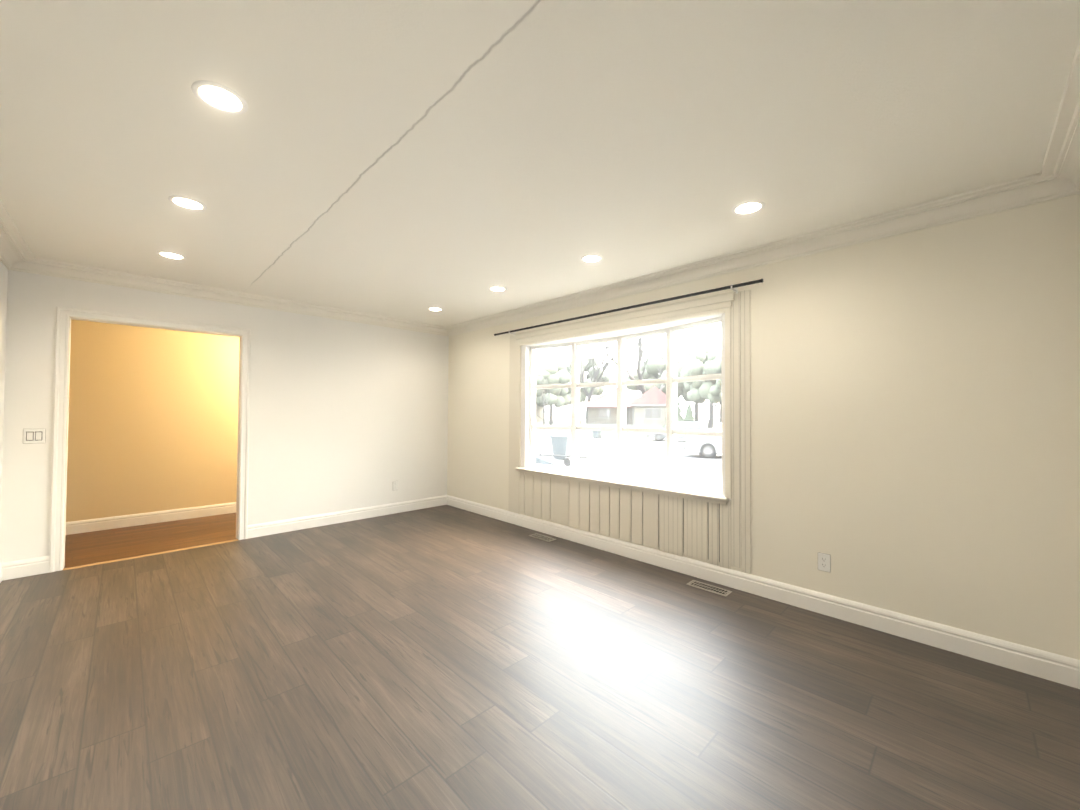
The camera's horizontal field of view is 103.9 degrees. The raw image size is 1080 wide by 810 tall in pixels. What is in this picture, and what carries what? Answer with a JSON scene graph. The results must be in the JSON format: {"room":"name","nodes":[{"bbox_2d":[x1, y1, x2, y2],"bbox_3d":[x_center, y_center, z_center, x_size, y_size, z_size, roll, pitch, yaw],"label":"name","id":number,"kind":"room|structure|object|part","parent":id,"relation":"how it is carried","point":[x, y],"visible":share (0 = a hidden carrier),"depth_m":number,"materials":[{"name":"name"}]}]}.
{"room":"empty living room","nodes":[
{"label":"empty living room","id":0,"kind":"room"},
{"bbox_2d":[0,261,7,520],"bbox_3d":[-2.204,0.073,1.197,0.120,2.540,5.850,1,-1,-45],"label":"wall","id":1,"kind":"structure","parent":0,"point":[3,288],"depth_m":3.27,"materials":[{"name":"white paint"}]},
{"bbox_2d":[0,562,7,582],"bbox_3d":[-2.204,1.277,1.266,0.018,0.135,5.730,1,-1,-45],"label":"baseboard","id":2,"kind":"structure","parent":1,"relation":"attached to","point":[3,566],"depth_m":3.31,"materials":[{"name":"white wood"}]},
{"bbox_2d":[0,199,35,272],"bbox_3d":[-2.144,-1.144,1.355,0.146,0.100,5.730,1,-1,-45],"label":"crown molding","id":3,"kind":"structure","parent":1,"relation":"attached to","point":[15,254],"depth_m":3.09,"materials":[{"name":"white wood"}]},
{"bbox_2d":[66,319,239,521],"bbox_3d":[-4.258,0.139,5.427,5.496,2.540,0.120,1,-1,-45],"label":"wall","id":4,"kind":"structure","parent":0,"point":[153,421],"depth_m":4.97,"materials":[{"name":"beige paint"}]},
{"bbox_2d":[66,502,235,534],"bbox_3d":[-4.216,1.341,5.356,5.256,0.135,0.018,1,-1,-45],"label":"baseboard","id":5,"kind":"structure","parent":4,"relation":"attached to","point":[90,525],"depth_m":4.96,"materials":[{"name":"white wood"}]},
{"bbox_2d":[0,270,448,562],"bbox_3d":[-2.805,0.136,4.795,4.316,2.540,0.120,1,-1,-45],"label":"wall","id":6,"kind":"structure","parent":0,"point":[345,415],"depth_m":4.74,"materials":[{"name":"white paint"}]},
{"bbox_2d":[23,429,45,443],"bbox_3d":[-4.098,0.252,3.427,0.120,0.120,0.010,1,-1,-45],"label":"light switch","id":7,"kind":"object","parent":6,"relation":"attached to","point":[31,436],"visible":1,"depth_m":3.43,"materials":[{"name":"white plastic"}]},
{"bbox_2d":[49,306,250,572],"bbox_3d":[-3.591,0.290,4.019,1.355,2.194,0.168,1,-1,-45],"label":"door frame","id":8,"kind":"structure","parent":6,"relation":"attached to","point":[65,316],"depth_m":3.62,"materials":[{"name":"white wood"}]},
{"bbox_2d":[32,258,443,334],"bbox_3d":[-2.725,-1.086,4.703,3.720,0.100,0.146,1,-1,-45],"label":"crown molding","id":9,"kind":"structure","parent":6,"relation":"attached to","point":[46,267],"depth_m":4.20,"materials":[{"name":"white wood"}]},
{"bbox_2d":[247,495,447,538],"bbox_3d":[-2.213,1.351,5.267,2.396,0.135,0.018,1,-1,-45],"label":"baseboard","id":10,"kind":"structure","parent":6,"relation":"attached to","point":[281,526],"depth_m":5.07,"materials":[{"name":"white wood"}]},
{"bbox_2d":[0,505,1079,809],"bbox_3d":[-1.696,1.426,2.797,5.496,0.100,7.440,1,-1,-45],"label":"floor","id":11,"kind":"structure","parent":0,"point":[444,657],"depth_m":2.03,"materials":[{"name":"laminate"}]},
{"bbox_2d":[63,539,238,570],"bbox_3d":[-3.553,1.383,3.954,1.203,0.007,0.055,1,-1,-45],"label":"threshold","id":12,"kind":"object","parent":11,"relation":"on","point":[98,563],"depth_m":3.88,"materials":[{"name":"brown wood"}]},
{"bbox_2d":[529,533,556,541],"bbox_3d":[0.026,1.415,4.523,0.118,0.006,0.305,1,-1,-45],"label":"floor vent","id":13,"kind":"object","parent":11,"relation":"in","point":[542,537],"visible":1,"depth_m":4.51,"materials":[{"name":"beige metal"}]},
{"bbox_2d":[687,580,731,595],"bbox_3d":[1.293,1.399,3.238,0.118,0.006,0.305,1,-1,-45],"label":"floor vent","id":14,"kind":"object","parent":11,"relation":"in","point":[710,588],"visible":1,"depth_m":3.23,"materials":[{"name":"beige metal"}]},
{"bbox_2d":[0,0,1079,326],"bbox_3d":[-1.680,-1.214,2.846,5.496,0.100,7.440,1,-1,-45],"label":"ceiling","id":15,"kind":"structure","parent":0,"point":[414,160],"depth_m":1.81,"materials":[{"name":"paint"}]},
{"bbox_2d":[156,251,185,259],"bbox_3d":[-2.860,-1.159,3.282,0.175,0.006,0.175,1,-1,-45],"label":"recessed light","id":16,"kind":"object","parent":15,"relation":"in","point":[171,255],"visible":1,"depth_m":3.28,"materials":[{"name":"white plastic"}]},
{"bbox_2d":[168,195,206,210],"bbox_3d":[-2.046,-1.170,2.456,0.175,0.006,0.175,1,-1,-45],"label":"recessed light","id":17,"kind":"object","parent":15,"relation":"in","point":[187,203],"visible":1,"depth_m":2.45,"materials":[{"name":"white plastic"}]},
{"bbox_2d":[191,80,247,113],"bbox_3d":[-1.231,-1.180,1.631,0.175,0.006,0.175,1,-1,-45],"label":"recessed light","id":18,"kind":"object","parent":15,"relation":"in","point":[220,97],"visible":1,"depth_m":1.62,"materials":[{"name":"white plastic"}]},
{"bbox_2d":[428,307,442,310],"bbox_3d":[-1.226,-1.119,4.950,0.175,0.006,0.175,1,-1,-45],"label":"recessed light","id":19,"kind":"object","parent":15,"relation":"in","point":[435,309],"visible":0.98,"depth_m":4.95,"materials":[{"name":"white plastic"}]},
{"bbox_2d":[489,286,506,291],"bbox_3d":[-0.411,-1.129,4.124,0.175,0.006,0.175,1,-1,-45],"label":"recessed light","id":20,"kind":"object","parent":15,"relation":"in","point":[497,288],"visible":1,"depth_m":4.12,"materials":[{"name":"white plastic"}]},
{"bbox_2d":[580,254,602,262],"bbox_3d":[0.403,-1.140,3.298,0.175,0.006,0.175,1,-1,-45],"label":"recessed light","id":21,"kind":"object","parent":15,"relation":"in","point":[591,258],"visible":1,"depth_m":3.29,"materials":[{"name":"white plastic"}]},
{"bbox_2d":[732,200,764,214],"bbox_3d":[1.218,-1.150,2.472,0.175,0.006,0.175,1,-1,-45],"label":"recessed light","id":22,"kind":"object","parent":15,"relation":"in","point":[748,207],"visible":1,"depth_m":2.46,"materials":[{"name":"white plastic"}]},
{"bbox_2d":[1036,39,1079,194],"bbox_3d":[1.196,-1.136,0.727,3.720,0.100,0.146,1,-1,-45],"label":"crown molding","id":23,"kind":"structure","parent":15,"relation":"attached to","point":[1058,177],"depth_m":1.86,"materials":[{"name":"white wood"}]},
{"bbox_2d":[447,194,1079,659],"bbox_3d":[0.728,0.145,4.171,0.160,2.540,5.730,1,-1,-45],"label":"wall","id":24,"kind":"structure","parent":0,"point":[915,424],"depth_m":2.52,"materials":[{"name":"white paint"}]},
{"bbox_2d":[494,270,770,573],"bbox_3d":[0.681,0.154,4.285,0.460,2.253,3.129,1,-1,-45],"label":"window","id":25,"kind":"structure","parent":24,"relation":"in","point":[671,514],"depth_m":3.89,"materials":[{"name":"white"}]},
{"bbox_3d":[0.602,-0.037,4.152,0.060,1.644,2.558,1,-1,-45],"label":"window casing trim","id":26,"kind":"part","parent":25,"relation":"part of","materials":[{"name":"beige paint"}]},
{"bbox_3d":[0.560,-0.912,4.179,0.102,0.128,3.129,1,-1,-45],"label":"curtain rod","id":27,"kind":"part","parent":25,"relation":"part of","materials":[{"name":"black metal"}]},
{"bbox_2d":[442,174,1079,336],"bbox_3d":[0.626,-1.077,4.086,0.146,0.100,5.730,1,-1,-45],"label":"crown molding","id":28,"kind":"structure","parent":24,"relation":"attached to","point":[1019,192],"depth_m":2.86,"materials":[{"name":"white wood"}]},
{"bbox_2d":[448,495,1079,688],"bbox_3d":[0.657,1.346,4.086,0.018,0.135,5.730,1,-1,-45],"label":"baseboard","id":29,"kind":"structure","parent":24,"relation":"attached to","point":[1057,668],"depth_m":2.77,"materials":[{"name":"white wood"}]},
{"bbox_2d":[818,552,830,572],"bbox_3d":[1.905,1.056,2.836,0.007,0.119,0.074,1,-1,-45],"label":"outlet","id":30,"kind":"object","parent":24,"relation":"attached to","point":[824,561],"visible":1,"depth_m":2.83,"materials":[{"name":"white plastic"}]},
{"label":"outside","id":31,"kind":"structure","parent":0,"visible":0},
{"bbox_2d":[539,417,718,459],"bbox_3d":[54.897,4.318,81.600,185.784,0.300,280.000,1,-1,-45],"label":"ground","id":32,"kind":"structure","parent":31,"point":[569,418],"depth_m":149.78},
{"bbox_2d":[535,420,718,457],"bbox_3d":[5.848,3.702,73.109,260.001,0.035,126.002,0,-1,20],"label":"lawn","id":33,"kind":"structure","parent":32,"relation":"on","point":[705,424],"depth_m":50.85,"materials":[{"name":"plant"}]},
{"bbox_2d":[536,404,545,424],"bbox_3d":[-5.977,0.418,62.199,12.061,5.990,12.726,0,-1,21],"label":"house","id":34,"kind":"structure","parent":33,"relation":"on","point":[540,420],"depth_m":62.63,"materials":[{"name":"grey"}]},
{"bbox_2d":[537,421,613,431],"bbox_3d":[-0.337,2.618,53.350,21.846,1.330,0.070,0,-1,20],"label":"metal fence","id":35,"kind":"object","parent":33,"relation":"on","point":[583,424],"depth_m":51.35,"materials":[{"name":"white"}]},
{"bbox_2d":[580,386,665,432],"bbox_3d":[12.390,0.427,56.825,12.061,5.990,12.726,0,-1,21],"label":"house","id":36,"kind":"structure","parent":33,"relation":"on","point":[634,421],"depth_m":52.06,"materials":[{"name":"grey"}]},
{"bbox_2d":[536,335,720,429],"bbox_3d":[14.268,-4.253,61.785,39.355,15.795,24.182,1,-1,-45],"label":"bare trees","id":37,"kind":"object","parent":33,"relation":"on","point":[711,412],"depth_m":64.28,"materials":[{"name":"grey plant"}]},
{"bbox_2d":[536,345,721,424],"bbox_3d":[11.254,-3.760,64.928,50.383,14.718,54.806,1,-1,-45],"label":"leafy trees","id":38,"kind":"object","parent":33,"relation":"on","point":[717,385],"depth_m":56.61,"materials":[{"name":"green plant"}]},
{"bbox_2d":[663,396,694,428],"bbox_3d":[16.072,0.722,48.314,2.941,5.200,4.336,1,-1,-45],"label":"conifer","id":39,"kind":"object","parent":33,"relation":"on","point":[679,410],"depth_m":47.49,"materials":[{"name":"green plant"}]},
{"bbox_2d":[535,436,721,459],"bbox_3d":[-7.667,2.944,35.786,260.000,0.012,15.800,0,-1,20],"label":"road","id":40,"kind":"structure","parent":32,"relation":"on","point":[632,444],"depth_m":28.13,"materials":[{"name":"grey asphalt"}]},
{"bbox_2d":[550,434,570,459],"bbox_3d":[1.015,1.891,19.161,0.853,1.107,0.984,0,-1,24],"label":"bin","id":41,"kind":"object","parent":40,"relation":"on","point":[559,450],"depth_m":18.81,"materials":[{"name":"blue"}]},
{"bbox_2d":[592,431,601,438],"bbox_3d":[5.219,2.551,38.726,0.656,1.035,0.786,-1,-1,39],"label":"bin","id":42,"kind":"object","parent":40,"relation":"on","point":[596,435],"depth_m":38.51,"materials":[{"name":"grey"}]},
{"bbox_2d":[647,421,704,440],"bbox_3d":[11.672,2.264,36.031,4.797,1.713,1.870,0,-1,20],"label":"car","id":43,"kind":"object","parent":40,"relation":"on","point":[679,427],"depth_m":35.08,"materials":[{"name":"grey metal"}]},
{"bbox_2d":[683,422,721,457],"bbox_3d":[10.816,1.862,22.361,6.088,2.022,2.020,0,-1,20],"label":"truck","id":44,"kind":"object","parent":40,"relation":"on","point":[702,453],"depth_m":22.11,"materials":[{"name":"grey metal"}]},
{"bbox_2d":[535,453,721,488],"bbox_3d":[0.889,2.498,15.358,15.000,0.250,14.000,0,-1,20],"label":"driveway","id":45,"kind":"structure","parent":32,"relation":"on","point":[612,467],"depth_m":16.33,"materials":[{"name":"white concrete"}]},
{"bbox_2d":[535,448,587,465],"bbox_3d":[0.856,2.107,17.178,2.300,0.600,1.000,0,-1,30],"label":"cart","id":46,"kind":"object","parent":45,"relation":"on","point":[549,461],"depth_m":17.23,"materials":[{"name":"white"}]}
]}

